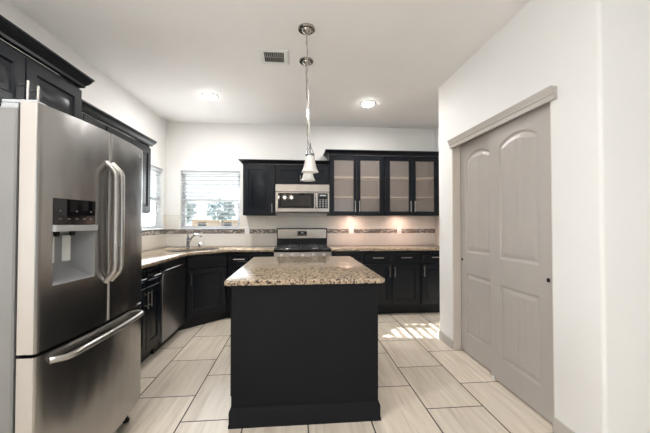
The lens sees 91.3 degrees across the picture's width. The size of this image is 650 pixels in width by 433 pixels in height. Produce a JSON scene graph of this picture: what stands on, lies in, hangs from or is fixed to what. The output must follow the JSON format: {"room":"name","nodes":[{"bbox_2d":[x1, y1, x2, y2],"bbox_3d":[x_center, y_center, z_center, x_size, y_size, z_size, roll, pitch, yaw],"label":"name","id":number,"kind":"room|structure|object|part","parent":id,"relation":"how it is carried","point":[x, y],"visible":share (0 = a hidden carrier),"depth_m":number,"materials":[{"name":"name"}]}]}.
{"room":"kitchen","nodes":[
{"label":"kitchen","id":0,"kind":"room"},
{"bbox_2d":[0,0,165,250],"bbox_3d":[-2.022,-0.108,0.020,0.150,2.769,9.394,0,-1,-5],"label":"wall","id":1,"kind":"structure","parent":0,"point":[104,93],"depth_m":3.31,"materials":[{"name":"paint"}]},
{"bbox_2d":[0,39,81,119],"bbox_3d":[-1.743,-0.645,1.505,0.664,0.305,0.838,0,-1,-5],"label":"upper cabinet","id":2,"kind":"object","parent":1,"relation":"attached to","point":[22,77],"visible":0.6,"depth_m":1.58,"materials":[{"name":"black paint"}]},
{"bbox_3d":[-1.440,-0.644,1.330,0.020,0.273,0.412,0,-1,-5],"label":"door","id":3,"kind":"part","parent":2,"relation":"part of","materials":[{"name":"black paint"}]},
{"bbox_3d":[-1.429,-0.587,1.510,0.036,0.120,0.011,0,-1,-5],"label":"handle","id":4,"kind":"part","parent":2,"relation":"part of","materials":[{"name":"silver metal"}]},
{"bbox_3d":[-1.434,-0.586,1.570,0.036,0.120,0.011,0,-1,-5],"label":"handle","id":5,"kind":"part","parent":2,"relation":"part of","materials":[{"name":"silver metal"}]},
{"bbox_3d":[-1.476,-0.637,1.740,0.020,0.273,0.398,0,-1,-5],"label":"door","id":6,"kind":"part","parent":2,"relation":"part of","materials":[{"name":"black paint"}]},
{"bbox_2d":[0,15,156,146],"bbox_3d":[-1.811,-0.817,2.307,0.669,0.065,2.442,0,-1,-5],"label":"crown molding","id":7,"kind":"structure","parent":2,"relation":"on","point":[10,33],"depth_m":1.74,"materials":[{"name":"black paint"}]},
{"bbox_2d":[81,112,105,130],"bbox_3d":[-1.959,-0.418,2.357,0.384,0.728,0.572,0,-1,-5],"label":"upper cabinet","id":8,"kind":"object","parent":1,"relation":"attached to","point":[84,117],"visible":0.09,"depth_m":2.49,"materials":[{"name":"black paint"}]},
{"bbox_2d":[104,124,150,212],"bbox_3d":[-2.021,-0.406,3.054,0.384,0.728,0.820,0,-1,-5],"label":"upper cabinet","id":9,"kind":"object","parent":1,"relation":"attached to","point":[146,175],"visible":0.19,"depth_m":3.33,"materials":[{"name":"black paint"}]},
{"bbox_3d":[-1.857,-0.406,2.862,0.020,0.696,0.393,0,-1,-5],"label":"door","id":10,"kind":"part","parent":9,"relation":"part of","materials":[{"name":"black paint"}]},
{"bbox_3d":[-1.893,-0.399,3.264,0.020,0.696,0.403,0,-1,-5],"label":"door","id":11,"kind":"part","parent":9,"relation":"part of","materials":[{"name":"black paint"}]},
{"bbox_2d":[142,170,156,227],"bbox_3d":[-2.430,-0.258,4.162,0.060,0.875,0.910,0,-1,-5],"label":"window","id":12,"kind":"structure","parent":1,"relation":"in","point":[153,219],"depth_m":4.57,"materials":[{"name":"white plastic"}]},
{"bbox_2d":[142,166,161,228],"bbox_3d":[-2.358,-0.259,4.168,0.067,0.865,0.898,0,-1,-5],"label":"window blind","id":13,"kind":"object","parent":12,"relation":"attached to","point":[153,168],"visible":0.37,"depth_m":4.47,"materials":[{"name":"grey plastic"}]},
{"bbox_2d":[142,229,165,235],"bbox_3d":[-2.238,0.200,3.368,0.012,0.066,2.651,0,-1,-5],"label":"trim","id":14,"kind":"structure","parent":1,"relation":"attached to","point":[147,232],"depth_m":4.29,"materials":[{"name":"tile"}]},
{"bbox_2d":[142,228,165,230],"bbox_3d":[-2.342,0.171,4.157,0.115,0.018,0.960,0,-1,-5],"label":"trim","id":15,"kind":"structure","parent":1,"relation":"attached to","point":[154,228],"depth_m":4.35,"materials":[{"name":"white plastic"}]},
{"bbox_2d":[8,0,530,128],"bbox_3d":[1.508,-1.537,0.358,7.238,0.100,9.694,0,-1,-5],"label":"ceiling","id":16,"kind":"structure","parent":0,"point":[396,55],"depth_m":2.73,"materials":[{"name":"paint"}]},
{"bbox_2d":[201,93,218,99],"bbox_3d":[-1.363,-1.411,3.763,0.196,0.032,0.196,0,-1,-5],"label":"recessed light","id":17,"kind":"object","parent":16,"relation":"in","point":[210,96],"visible":1,"depth_m":3.73,"materials":[{"name":"white plastic"}]},
{"bbox_2d":[258,49,288,64],"bbox_3d":[-0.458,-1.438,2.866,0.252,0.010,0.252,0,-1,-5],"label":"ceiling vent","id":18,"kind":"object","parent":16,"relation":"in","point":[267,56],"visible":1,"depth_m":2.86,"materials":[{"name":"white plastic"}]},
{"bbox_2d":[299,57,314,181],"bbox_3d":[-0.164,-0.885,2.928,0.152,1.112,0.134,0,-1,-5],"label":"pendant light","id":19,"kind":"object","parent":16,"relation":"hanging from","point":[306,177],"visible":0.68,"depth_m":2.92,"materials":[{"name":"silver metal"}]},
{"bbox_3d":[-0.164,-0.968,2.929,0.033,0.858,0.019,0,-1,-5],"label":"rod","id":20,"kind":"part","parent":19,"relation":"part of","materials":[{"name":"silver metal"}]},
{"bbox_3d":[-0.155,-0.393,2.920,0.134,0.126,0.134,0,-1,-5],"label":"lamp shade","id":21,"kind":"part","parent":19,"relation":"part of","materials":[{"name":"white glass"}]},
{"bbox_2d":[298,23,318,173],"bbox_3d":[-0.128,-0.894,2.439,0.161,1.112,0.134,0,-1,-5],"label":"pendant light","id":22,"kind":"object","parent":16,"relation":"hanging from","point":[306,29],"visible":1,"depth_m":2.43,"materials":[{"name":"silver metal"}]},
{"bbox_3d":[-0.128,-0.977,2.441,0.040,0.858,0.019,0,-1,-5],"label":"rod","id":23,"kind":"part","parent":22,"relation":"part of","materials":[{"name":"silver metal"}]},
{"bbox_3d":[-0.115,-0.401,2.432,0.134,0.126,0.134,0,-1,-5],"label":"lamp shade","id":24,"kind":"part","parent":22,"relation":"part of","materials":[{"name":"white glass"}]},
{"bbox_2d":[360,101,375,106],"bbox_3d":[0.542,-1.407,4.002,0.196,0.032,0.196,0,-1,-5],"label":"recessed light","id":25,"kind":"object","parent":16,"relation":"in","point":[364,103],"visible":1,"depth_m":3.96,"materials":[{"name":"white plastic"}]},
{"bbox_2d":[165,122,434,246],"bbox_3d":[-0.324,-0.021,4.961,4.407,2.769,0.150,0,-1,-5],"label":"wall","id":26,"kind":"structure","parent":0,"point":[190,146],"depth_m":4.84,"materials":[{"name":"paint"}]},
{"bbox_2d":[177,228,241,228],"bbox_3d":[-1.722,0.182,4.786,0.932,0.018,0.115,0,-1,-5],"label":"trim","id":27,"kind":"structure","parent":26,"relation":"attached to","point":[177,228],"depth_m":4.73,"materials":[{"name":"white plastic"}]},
{"bbox_2d":[182,175,239,227],"bbox_3d":[-1.730,-0.246,4.880,0.872,0.875,0.060,0,-1,-5],"label":"window","id":28,"kind":"structure","parent":26,"relation":"in","point":[183,209],"depth_m":4.84,"materials":[{"name":"white plastic"}]},
{"bbox_2d":[181,171,239,227],"bbox_3d":[-1.723,-0.248,4.808,0.860,0.865,0.067,0,-1,-5],"label":"window blind","id":29,"kind":"object","parent":28,"relation":"attached to","point":[184,173],"visible":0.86,"depth_m":4.81,"materials":[{"name":"grey plastic"}]},
{"bbox_3d":[-1.724,0.175,4.807,0.852,0.018,0.038,0,-1,-5],"label":"rail","id":30,"kind":"part","parent":29,"relation":"part of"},
{"bbox_2d":[245,226,249,233],"bbox_3d":[-1.173,0.204,4.788,0.072,0.116,0.009,0,-1,-5],"label":"wall outlet","id":31,"kind":"object","parent":26,"relation":"attached to","point":[247,228],"visible":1,"depth_m":4.79,"materials":[{"name":"white plastic"}]},
{"bbox_2d":[243,164,276,215],"bbox_3d":[-0.944,-0.379,4.642,0.456,0.728,0.384,0,-1,-5],"label":"upper cabinet","id":32,"kind":"object","parent":26,"relation":"attached to","point":[259,180],"visible":0.97,"depth_m":4.49,"materials":[{"name":"black paint"}]},
{"bbox_2d":[238,159,329,164],"bbox_3d":[-0.589,-0.769,4.670,1.279,0.051,0.404,0,-1,-5],"label":"crown molding","id":33,"kind":"structure","parent":32,"relation":"on","point":[243,161],"depth_m":4.49,"materials":[{"name":"black paint"}]},
{"bbox_2d":[142,215,438,250],"bbox_3d":[-0.184,0.189,3.552,4.136,0.470,2.654,0,-1,-5],"label":"backsplash","id":34,"kind":"structure","parent":26,"relation":"attached to","point":[149,242],"depth_m":4.48,"materials":[{"name":"tile"}]},
{"bbox_2d":[166,215,434,246],"bbox_3d":[-0.302,0.212,4.878,4.136,0.470,0.010,0,-1,-5],"label":"backsplash","id":35,"kind":"structure","parent":26,"relation":"attached to","point":[172,221],"depth_m":4.91,"materials":[{"name":"tile"}]},
{"bbox_2d":[166,229,434,233],"bbox_3d":[-0.302,0.227,4.876,4.136,0.066,0.012,0,-1,-5],"label":"trim","id":36,"kind":"structure","parent":26,"relation":"attached to","point":[168,231],"depth_m":4.82,"materials":[{"name":"tile"}]},
{"bbox_2d":[276,164,328,184],"bbox_3d":[-0.334,-0.598,4.700,0.762,0.288,0.384,0,-1,-5],"label":"upper cabinet","id":37,"kind":"object","parent":26,"relation":"attached to","point":[285,174],"visible":0.76,"depth_m":4.54,"materials":[{"name":"black paint"}]},
{"bbox_3d":[-0.507,-0.596,4.538,0.365,0.256,0.020,0,-1,-5],"label":"door","id":38,"kind":"part","parent":37,"relation":"part of","materials":[{"name":"black paint"}]},
{"bbox_2d":[276,184,328,212],"bbox_3d":[-0.330,-0.255,4.655,0.758,0.393,0.459,0,-1,-5],"label":"microwave","id":39,"kind":"object","parent":37,"relation":"attached to","point":[290,198],"visible":1,"depth_m":4.47,"materials":[{"name":"silver metal"}]},
{"bbox_3d":[-0.402,-0.204,4.469,0.578,0.277,0.021,0,-1,-5],"label":"door","id":40,"kind":"part","parent":39,"relation":"part of","materials":[{"name":"silver metal"}]},
{"bbox_3d":[-0.315,-0.401,4.480,0.758,0.107,0.021,0,-1,-5],"label":"vent panel","id":41,"kind":"part","parent":39,"relation":"part of","materials":[{"name":"silver metal"}]},
{"bbox_3d":[-0.127,-0.222,4.465,0.018,0.222,0.046,0,-1,-5],"label":"handle","id":42,"kind":"part","parent":39,"relation":"part of","materials":[{"name":"silver metal"}]},
{"bbox_3d":[-0.025,-0.203,4.502,0.173,0.277,0.021,0,-1,-5],"label":"control panel","id":43,"kind":"part","parent":39,"relation":"part of","materials":[{"name":"silver metal"}]},
{"bbox_3d":[-0.137,-0.596,4.571,0.365,0.256,0.020,0,-1,-5],"label":"door","id":44,"kind":"part","parent":37,"relation":"part of","materials":[{"name":"black paint"}]},
{"bbox_2d":[349,226,353,233],"bbox_3d":[0.408,0.210,4.928,0.072,0.116,0.009,0,-1,-5],"label":"wall outlet","id":45,"kind":"object","parent":26,"relation":"attached to","point":[351,228],"visible":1,"depth_m":4.93,"materials":[{"name":"white plastic"}]},
{"bbox_2d":[327,155,383,215],"bbox_3d":[0.450,-0.451,4.767,0.804,0.878,0.384,0,-1,-5],"label":"upper cabinet","id":46,"kind":"object","parent":26,"relation":"attached to","point":[356,182],"visible":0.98,"depth_m":4.87,"materials":[{"name":"black paint"}]},
{"bbox_3d":[0.267,-0.450,4.604,0.389,0.846,0.020,0,-1,-5],"label":"door","id":47,"kind":"part","parent":46,"relation":"part of","materials":[{"name":"black paint"}]},
{"bbox_2d":[334,176,378,180],"bbox_3d":[0.447,-0.577,4.807,0.758,0.018,0.288,0,-1,-5],"label":"shelf","id":48,"kind":"object","parent":46,"relation":"attached to","point":[336,178],"depth_m":4.75,"materials":[{"name":"brown wood"}]},
{"bbox_2d":[334,196,378,198],"bbox_3d":[0.447,-0.285,4.802,0.758,0.018,0.288,0,-1,-5],"label":"shelf","id":49,"kind":"object","parent":46,"relation":"attached to","point":[335,197],"depth_m":4.68,"materials":[{"name":"brown wood"}]},
{"bbox_3d":[0.661,-0.450,4.639,0.389,0.846,0.020,0,-1,-5],"label":"door","id":50,"kind":"part","parent":46,"relation":"part of","materials":[{"name":"black paint"}]},
{"bbox_2d":[323,149,438,158],"bbox_3d":[0.881,-0.921,4.800,1.793,0.061,0.411,0,-1,-5],"label":"crown molding","id":51,"kind":"structure","parent":46,"relation":"on","point":[327,152],"depth_m":4.63,"materials":[{"name":"black paint"}]},
{"bbox_2d":[397,226,401,233],"bbox_3d":[1.170,0.213,4.996,0.072,0.116,0.009,0,-1,-5],"label":"wall outlet","id":52,"kind":"object","parent":26,"relation":"attached to","point":[399,228],"visible":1,"depth_m":4.99,"materials":[{"name":"white plastic"}]},
{"bbox_2d":[384,156,438,215],"bbox_3d":[1.314,-0.450,4.844,0.922,0.878,0.384,0,-1,-5],"label":"upper cabinet","id":53,"kind":"object","parent":26,"relation":"attached to","point":[410,182],"depth_m":4.86,"materials":[{"name":"black paint"}]},
{"bbox_3d":[1.087,-0.449,4.677,0.398,0.846,0.020,0,-1,-5],"label":"door","id":54,"kind":"part","parent":53,"relation":"part of","materials":[{"name":"black paint"}]},
{"bbox_2d":[390,177,433,180],"bbox_3d":[1.264,-0.575,4.880,0.782,0.018,0.288,0,-1,-5],"label":"shelf","id":55,"kind":"object","parent":53,"relation":"attached to","point":[391,178],"depth_m":4.81,"materials":[{"name":"brown wood"}]},
{"bbox_2d":[390,197,433,198],"bbox_3d":[1.264,-0.283,4.874,0.782,0.018,0.288,0,-1,-5],"label":"shelf","id":56,"kind":"object","parent":53,"relation":"attached to","point":[390,197],"depth_m":4.81,"materials":[{"name":"brown wood"}]},
{"bbox_3d":[1.487,-0.448,4.712,0.394,0.846,0.020,0,-1,-5],"label":"door","id":57,"kind":"part","parent":53,"relation":"part of","materials":[{"name":"black paint"}]},
{"bbox_3d":[1.725,-0.449,4.910,0.091,0.878,0.324,0,-1,-5],"label":"cabinet filler","id":58,"kind":"part","parent":53,"relation":"part of","materials":[{"name":"wood"}]},
{"bbox_2d":[114,312,553,432],"bbox_3d":[1.508,1.332,0.308,7.238,0.100,9.694,0,-1,-5],"label":"floor","id":59,"kind":"structure","parent":0,"point":[425,385],"depth_m":2.37,"materials":[{"name":"tile"}]},
{"bbox_2d":[0,99,143,432],"bbox_3d":[-1.572,0.421,1.646,0.977,1.768,0.870,0,-1,-5],"label":"refrigerator","id":60,"kind":"object","parent":59,"relation":"on","point":[71,312],"visible":1,"depth_m":1.41,"materials":[{"name":"silver metal"}]},
{"bbox_3d":[-1.175,0.048,1.467,0.098,0.996,0.430,0,-1,-5],"label":"door","id":61,"kind":"part","parent":60,"relation":"part of","materials":[{"name":"silver metal"}]},
{"bbox_3d":[-1.150,-0.020,1.450,0.033,0.112,0.247,0,-1,0],"label":"dispenser panel","id":62,"kind":"part","parent":60,"relation":"part of","materials":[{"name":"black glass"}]},
{"bbox_3d":[-1.195,0.872,1.672,0.098,0.617,0.870,0,-1,-5],"label":"freezer drawer","id":63,"kind":"part","parent":60,"relation":"part of","materials":[{"name":"silver metal"}]},
{"bbox_3d":[-1.136,0.602,1.681,0.091,0.031,0.747,0,-1,-5],"label":"handle","id":64,"kind":"part","parent":60,"relation":"part of","materials":[{"name":"silver metal"}]},
{"bbox_3d":[-1.120,0.027,1.664,0.076,0.644,0.029,0,-1,-5],"label":"handle","id":65,"kind":"part","parent":60,"relation":"part of","materials":[{"name":"silver metal"}]},
{"bbox_3d":[-1.125,0.028,1.718,0.076,0.644,0.029,0,-1,-5],"label":"handle","id":66,"kind":"part","parent":60,"relation":"part of","materials":[{"name":"silver metal"}]},
{"bbox_3d":[-1.214,0.056,1.903,0.098,0.996,0.434,0,-1,-5],"label":"door","id":67,"kind":"part","parent":60,"relation":"part of","materials":[{"name":"silver metal"}]},
{"bbox_2d":[140,264,161,362],"bbox_3d":[-1.855,0.883,2.747,0.664,0.882,0.604,0,-1,-5],"label":"base cabinet","id":68,"kind":"object","parent":59,"relation":"on","point":[150,276],"visible":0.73,"depth_m":2.87,"materials":[{"name":"black paint"}]},
{"bbox_3d":[-1.557,0.897,2.624,0.020,0.550,0.292,0,-1,-5],"label":"door","id":69,"kind":"part","parent":68,"relation":"part of","materials":[{"name":"black paint"}]},
{"bbox_3d":[-1.557,0.538,2.631,0.020,0.124,0.292,0,-1,-5],"label":"drawer","id":70,"kind":"part","parent":68,"relation":"part of","materials":[{"name":"black paint"}]},
{"bbox_3d":[-1.540,0.725,2.745,0.036,0.150,0.011,0,-1,-5],"label":"handle","id":71,"kind":"part","parent":68,"relation":"part of","materials":[{"name":"silver metal"}]},
{"bbox_3d":[-1.546,0.726,2.813,0.036,0.150,0.011,0,-1,-5],"label":"handle","id":72,"kind":"part","parent":68,"relation":"part of","materials":[{"name":"silver metal"}]},
{"bbox_3d":[-1.583,0.544,2.927,0.020,0.124,0.287,0,-1,-5],"label":"drawer","id":73,"kind":"part","parent":68,"relation":"part of","materials":[{"name":"black paint"}]},
{"bbox_3d":[-1.583,0.902,2.921,0.020,0.550,0.287,0,-1,-5],"label":"door","id":74,"kind":"part","parent":68,"relation":"part of","materials":[{"name":"black paint"}]},
{"bbox_2d":[151,256,184,353],"bbox_3d":[-1.896,0.896,3.373,0.598,0.878,0.632,0,-1,-5],"label":"dishwasher","id":75,"kind":"object","parent":59,"relation":"on","point":[172,302],"visible":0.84,"depth_m":3.31,"materials":[{"name":"silver metal"}]},
{"bbox_3d":[-1.940,1.286,3.362,0.510,0.098,0.632,0,-1,-5],"label":"toe panel","id":76,"kind":"part","parent":75,"relation":"part of","materials":[{"name":"black plastic"}]},
{"bbox_3d":[-1.620,0.896,3.397,0.029,0.670,0.628,0,-1,-5],"label":"door","id":77,"kind":"part","parent":75,"relation":"part of","materials":[{"name":"silver metal"}]},
{"bbox_3d":[-1.620,0.508,3.404,0.029,0.092,0.628,0,-1,-5],"label":"control panel","id":78,"kind":"part","parent":75,"relation":"part of","materials":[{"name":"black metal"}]},
{"bbox_2d":[178,252,227,330],"bbox_3d":[-1.808,0.909,4.224,1.017,0.882,1.017,0,-1,-5],"label":"base cabinet","id":79,"kind":"object","parent":59,"relation":"on","point":[205,274],"visible":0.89,"depth_m":3.93,"materials":[{"name":"black paint"}]},
{"bbox_3d":[-1.468,0.920,3.946,0.020,0.550,0.510,-1,-1,40],"label":"door","id":80,"kind":"part","parent":79,"relation":"part of","materials":[{"name":"black paint"}]},
{"bbox_3d":[-1.468,0.561,3.952,0.020,0.124,0.510,-1,-1,40],"label":"false drawer","id":81,"kind":"part","parent":79,"relation":"part of","materials":[{"name":"black paint"}]},
{"bbox_2d":[142,246,276,268],"bbox_3d":[-1.430,0.438,3.439,1.632,0.030,2.646,0,-1,-5],"label":"countertop","id":82,"kind":"structure","parent":79,"relation":"on","point":[152,257],"depth_m":3.96,"materials":[{"name":"stone"}]},
{"bbox_2d":[167,248,217,251],"bbox_3d":[-1.713,0.544,4.191,0.409,0.192,0.717,-1,-1,40],"label":"sink","id":83,"kind":"object","parent":82,"relation":"in","point":[203,248],"visible":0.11,"depth_m":4.35,"materials":[{"name":"metal"}]},
{"bbox_2d":[167,250,195,251],"bbox_3d":[-1.827,0.541,4.055,0.409,0.191,0.361,-1,-1,40],"label":"basin","id":84,"kind":"object","parent":83,"relation":"in","point":[174,250],"depth_m":4.22,"materials":[{"name":"silver metal"}]},
{"bbox_2d":[189,248,217,250],"bbox_3d":[-1.599,0.546,4.328,0.409,0.191,0.361,-1,-1,40],"label":"basin","id":85,"kind":"object","parent":83,"relation":"in","point":[203,248],"depth_m":4.48,"materials":[{"name":"silver metal"}]},
{"bbox_2d":[186,231,201,247],"bbox_3d":[-1.790,0.316,4.318,0.314,0.244,0.060,-1,-1,35],"label":"faucet","id":86,"kind":"object","parent":82,"relation":"on","point":[188,239],"visible":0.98,"depth_m":4.37,"materials":[{"name":"silver metal"}]},
{"bbox_3d":[-1.772,0.296,4.317,0.283,0.141,0.028,-1,-1,32],"label":"spout","id":87,"kind":"part","parent":86,"relation":"part of","materials":[{"name":"silver metal"}]},
{"bbox_2d":[227,252,273,317],"bbox_3d":[-1.010,0.914,4.473,0.612,0.882,0.664,0,-1,-5],"label":"base cabinet","id":88,"kind":"object","parent":59,"relation":"on","point":[235,260],"visible":0.31,"depth_m":4.18,"materials":[{"name":"black paint"}]},
{"bbox_3d":[-1.127,0.924,4.175,0.279,0.550,0.020,0,-1,-5],"label":"door","id":89,"kind":"part","parent":88,"relation":"part of","materials":[{"name":"black paint"}]},
{"bbox_3d":[-1.127,0.566,4.181,0.279,0.124,0.020,0,-1,-5],"label":"drawer","id":90,"kind":"part","parent":88,"relation":"part of","materials":[{"name":"black paint"}]},
{"bbox_3d":[-0.841,0.566,4.207,0.279,0.124,0.020,0,-1,-5],"label":"drawer","id":91,"kind":"part","parent":88,"relation":"part of","materials":[{"name":"black paint"}]},
{"bbox_2d":[274,228,330,256],"bbox_3d":[-0.319,0.738,4.497,0.758,1.134,0.714,0,-1,-5],"label":"range","id":92,"kind":"object","parent":59,"relation":"on","point":[291,242],"visible":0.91,"depth_m":4.76,"materials":[{"name":"silver metal"}]},
{"bbox_3d":[-0.294,0.513,4.220,0.754,0.084,0.042,0,-1,-5],"label":"knob panel","id":93,"kind":"part","parent":92,"relation":"part of","materials":[{"name":"metal"}]},
{"bbox_2d":[274,246,330,251],"bbox_3d":[-0.319,0.459,4.500,0.758,0.032,0.568,0,-1,-5],"label":"cooktop","id":94,"kind":"object","parent":92,"relation":"in","point":[279,248],"depth_m":4.24,"materials":[{"name":"black ceramic"}]},
{"bbox_2d":[228,283,380,428],"bbox_3d":[-0.176,0.882,2.656,0.964,0.881,1.302,0,-1,-5],"label":"kitchen island","id":95,"kind":"object","parent":59,"relation":"on","point":[301,354],"visible":0.74,"depth_m":2.02,"materials":[{"name":"black paint"}]},
{"bbox_3d":[-0.624,0.812,2.327,0.016,0.690,0.582,0,-1,-5],"label":"panel","id":96,"kind":"part","parent":95,"relation":"part of","materials":[{"name":"black paint"}]},
{"bbox_2d":[224,256,384,285],"bbox_3d":[-0.177,0.425,2.671,1.008,0.032,1.348,0,-1,-5],"label":"island countertop","id":97,"kind":"structure","parent":95,"relation":"on","point":[308,270],"depth_m":2.28,"materials":[{"name":"stone"}]},
{"bbox_3d":[-0.176,1.263,2.649,0.962,0.120,1.302,0,-1,-5],"label":"moulding","id":98,"kind":"part","parent":95,"relation":"part of","materials":[{"name":"black paint"}]},
{"bbox_2d":[331,251,362,263],"bbox_3d":[0.278,0.916,4.587,0.430,0.882,0.664,0,-1,-5],"label":"base cabinet","id":99,"kind":"object","parent":59,"relation":"on","point":[357,255],"visible":0.18,"depth_m":4.31,"materials":[{"name":"black paint"}]},
{"bbox_3d":[0.306,0.568,4.308,0.399,0.124,0.020,0,-1,-5],"label":"drawer","id":100,"kind":"part","parent":99,"relation":"part of","materials":[{"name":"black paint"}]},
{"bbox_2d":[363,251,419,313],"bbox_3d":[0.894,0.917,4.642,0.798,0.882,0.664,0,-1,-5],"label":"base cabinet","id":101,"kind":"object","parent":59,"relation":"on","point":[400,292],"visible":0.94,"depth_m":4.36,"materials":[{"name":"black paint"}]},
{"bbox_3d":[0.723,0.568,4.346,0.379,0.124,0.020,0,-1,-5],"label":"drawer","id":102,"kind":"part","parent":101,"relation":"part of","materials":[{"name":"black paint"}]},
{"bbox_3d":[0.723,0.927,4.339,0.379,0.550,0.020,0,-1,-5],"label":"door","id":103,"kind":"part","parent":101,"relation":"part of","materials":[{"name":"black paint"}]},
{"bbox_2d":[329,245,438,250],"bbox_3d":[0.918,0.459,4.653,1.721,0.030,0.642,0,-1,-5],"label":"countertop","id":104,"kind":"structure","parent":101,"relation":"on","point":[341,247],"depth_m":4.53,"materials":[{"name":"stone"}]},
{"bbox_3d":[1.112,0.569,4.380,0.385,0.124,0.020,0,-1,-5],"label":"drawer","id":105,"kind":"part","parent":101,"relation":"part of","materials":[{"name":"black paint"}]},
{"bbox_3d":[1.112,0.928,4.374,0.385,0.550,0.020,0,-1,-5],"label":"door","id":106,"kind":"part","parent":101,"relation":"part of","materials":[{"name":"black paint"}]},
{"bbox_2d":[418,250,439,312],"bbox_3d":[1.538,0.918,4.699,0.488,0.882,0.664,0,-1,-5],"label":"base cabinet","id":107,"kind":"object","parent":59,"relation":"on","point":[429,260],"visible":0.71,"depth_m":4.40,"materials":[{"name":"black paint"}]},
{"bbox_3d":[1.544,0.570,4.418,0.422,0.124,0.020,0,-1,-5],"label":"drawer","id":108,"kind":"part","parent":107,"relation":"part of","materials":[{"name":"black paint"}]},
{"bbox_3d":[1.544,0.929,4.412,0.422,0.550,0.020,0,-1,-5],"label":"door","id":109,"kind":"part","parent":107,"relation":"part of","materials":[{"name":"black paint"}]},
{"bbox_2d":[435,126,438,151],"bbox_3d":[1.889,-0.033,4.272,0.120,2.769,1.614,0,-1,-5],"label":"wall","id":110,"kind":"structure","parent":0,"point":[437,128],"depth_m":4.99,"materials":[{"name":"paint"}]},
{"bbox_2d":[438,0,649,432],"bbox_3d":[3.054,-0.060,2.735,3.432,2.769,1.895,0,-1,-5],"label":"wall","id":111,"kind":"structure","parent":0,"point":[596,53],"depth_m":1.72,"materials":[{"name":"paint"}]},
{"bbox_2d":[438,330,452,348],"bbox_3d":[1.582,1.292,3.382,0.646,0.088,0.326,0,-1,-5],"label":"baseboard","id":112,"kind":"structure","parent":111,"relation":"attached to","point":[443,337],"depth_m":3.33,"materials":[{"name":"beige paint"}]},
{"bbox_2d":[460,131,490,370],"bbox_3d":[1.408,0.288,2.884,0.037,2.053,0.626,0,-1,-5],"label":"door","id":113,"kind":"structure","parent":111,"relation":"in","point":[474,153],"depth_m":2.92,"materials":[{"name":"beige paint"}]},
{"bbox_2d":[447,86,556,148],"bbox_3d":[1.323,-0.740,2.575,0.046,0.078,1.320,0,-1,-5],"label":"trim","id":114,"kind":"structure","parent":111,"relation":"attached to","point":[548,94],"depth_m":2.31,"materials":[{"name":"beige paint"}]},
{"bbox_2d":[452,102,554,416],"bbox_3d":[1.403,0.272,2.586,0.122,2.100,1.261,0,-1,-5],"label":"trim","id":115,"kind":"structure","parent":111,"relation":"attached to","point":[456,221],"depth_m":3.19,"materials":[{"name":"paint"}]},
{"bbox_2d":[489,102,553,423],"bbox_3d":[1.415,0.278,2.309,0.037,2.053,0.662,0,-1,-5],"label":"door","id":116,"kind":"structure","parent":111,"relation":"in","point":[519,148],"depth_m":2.26,"materials":[{"name":"beige paint"}]},
{"bbox_2d":[553,417,574,432],"bbox_3d":[3.117,1.266,1.919,3.446,0.088,0.334,0,-1,-5],"label":"baseboard","id":117,"kind":"structure","parent":111,"relation":"attached to","point":[558,426],"depth_m":1.88,"materials":[{"name":"beige paint"}]},
{"label":"outside","id":118,"kind":"structure","parent":0,"visible":0},
{"bbox_3d":[-23.457,2.342,38.041,200.000,0.200,200.000,0,-1,-5],"label":"ground","id":119,"kind":"structure","parent":118,"visible":0},
{"bbox_2d":[187,202,196,222],"bbox_3d":[-13.250,0.092,28.905,2.934,3.992,3.069,1,-1,-42],"label":"tree","id":120,"kind":"object","parent":119,"relation":"on","point":[188,213],"visible":0.15,"depth_m":28.78,"materials":[{"name":"green plant"}]},
{"bbox_2d":[192,213,237,225],"bbox_3d":[-15.111,0.829,45.836,7.000,3.100,7.000,0,-1,-5],"label":"neighbor house","id":121,"kind":"structure","parent":119,"relation":"on","point":[198,217],"depth_m":42.86,"materials":[{"name":"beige brick"}]},
{"bbox_2d":[206,198,235,225],"bbox_3d":[-10.601,0.147,32.266,3.026,3.997,3.183,0,-1,-5],"label":"tree","id":122,"kind":"object","parent":119,"relation":"on","point":[221,215],"visible":0.8,"depth_m":31.61,"materials":[{"name":"green plant"}]}
]}

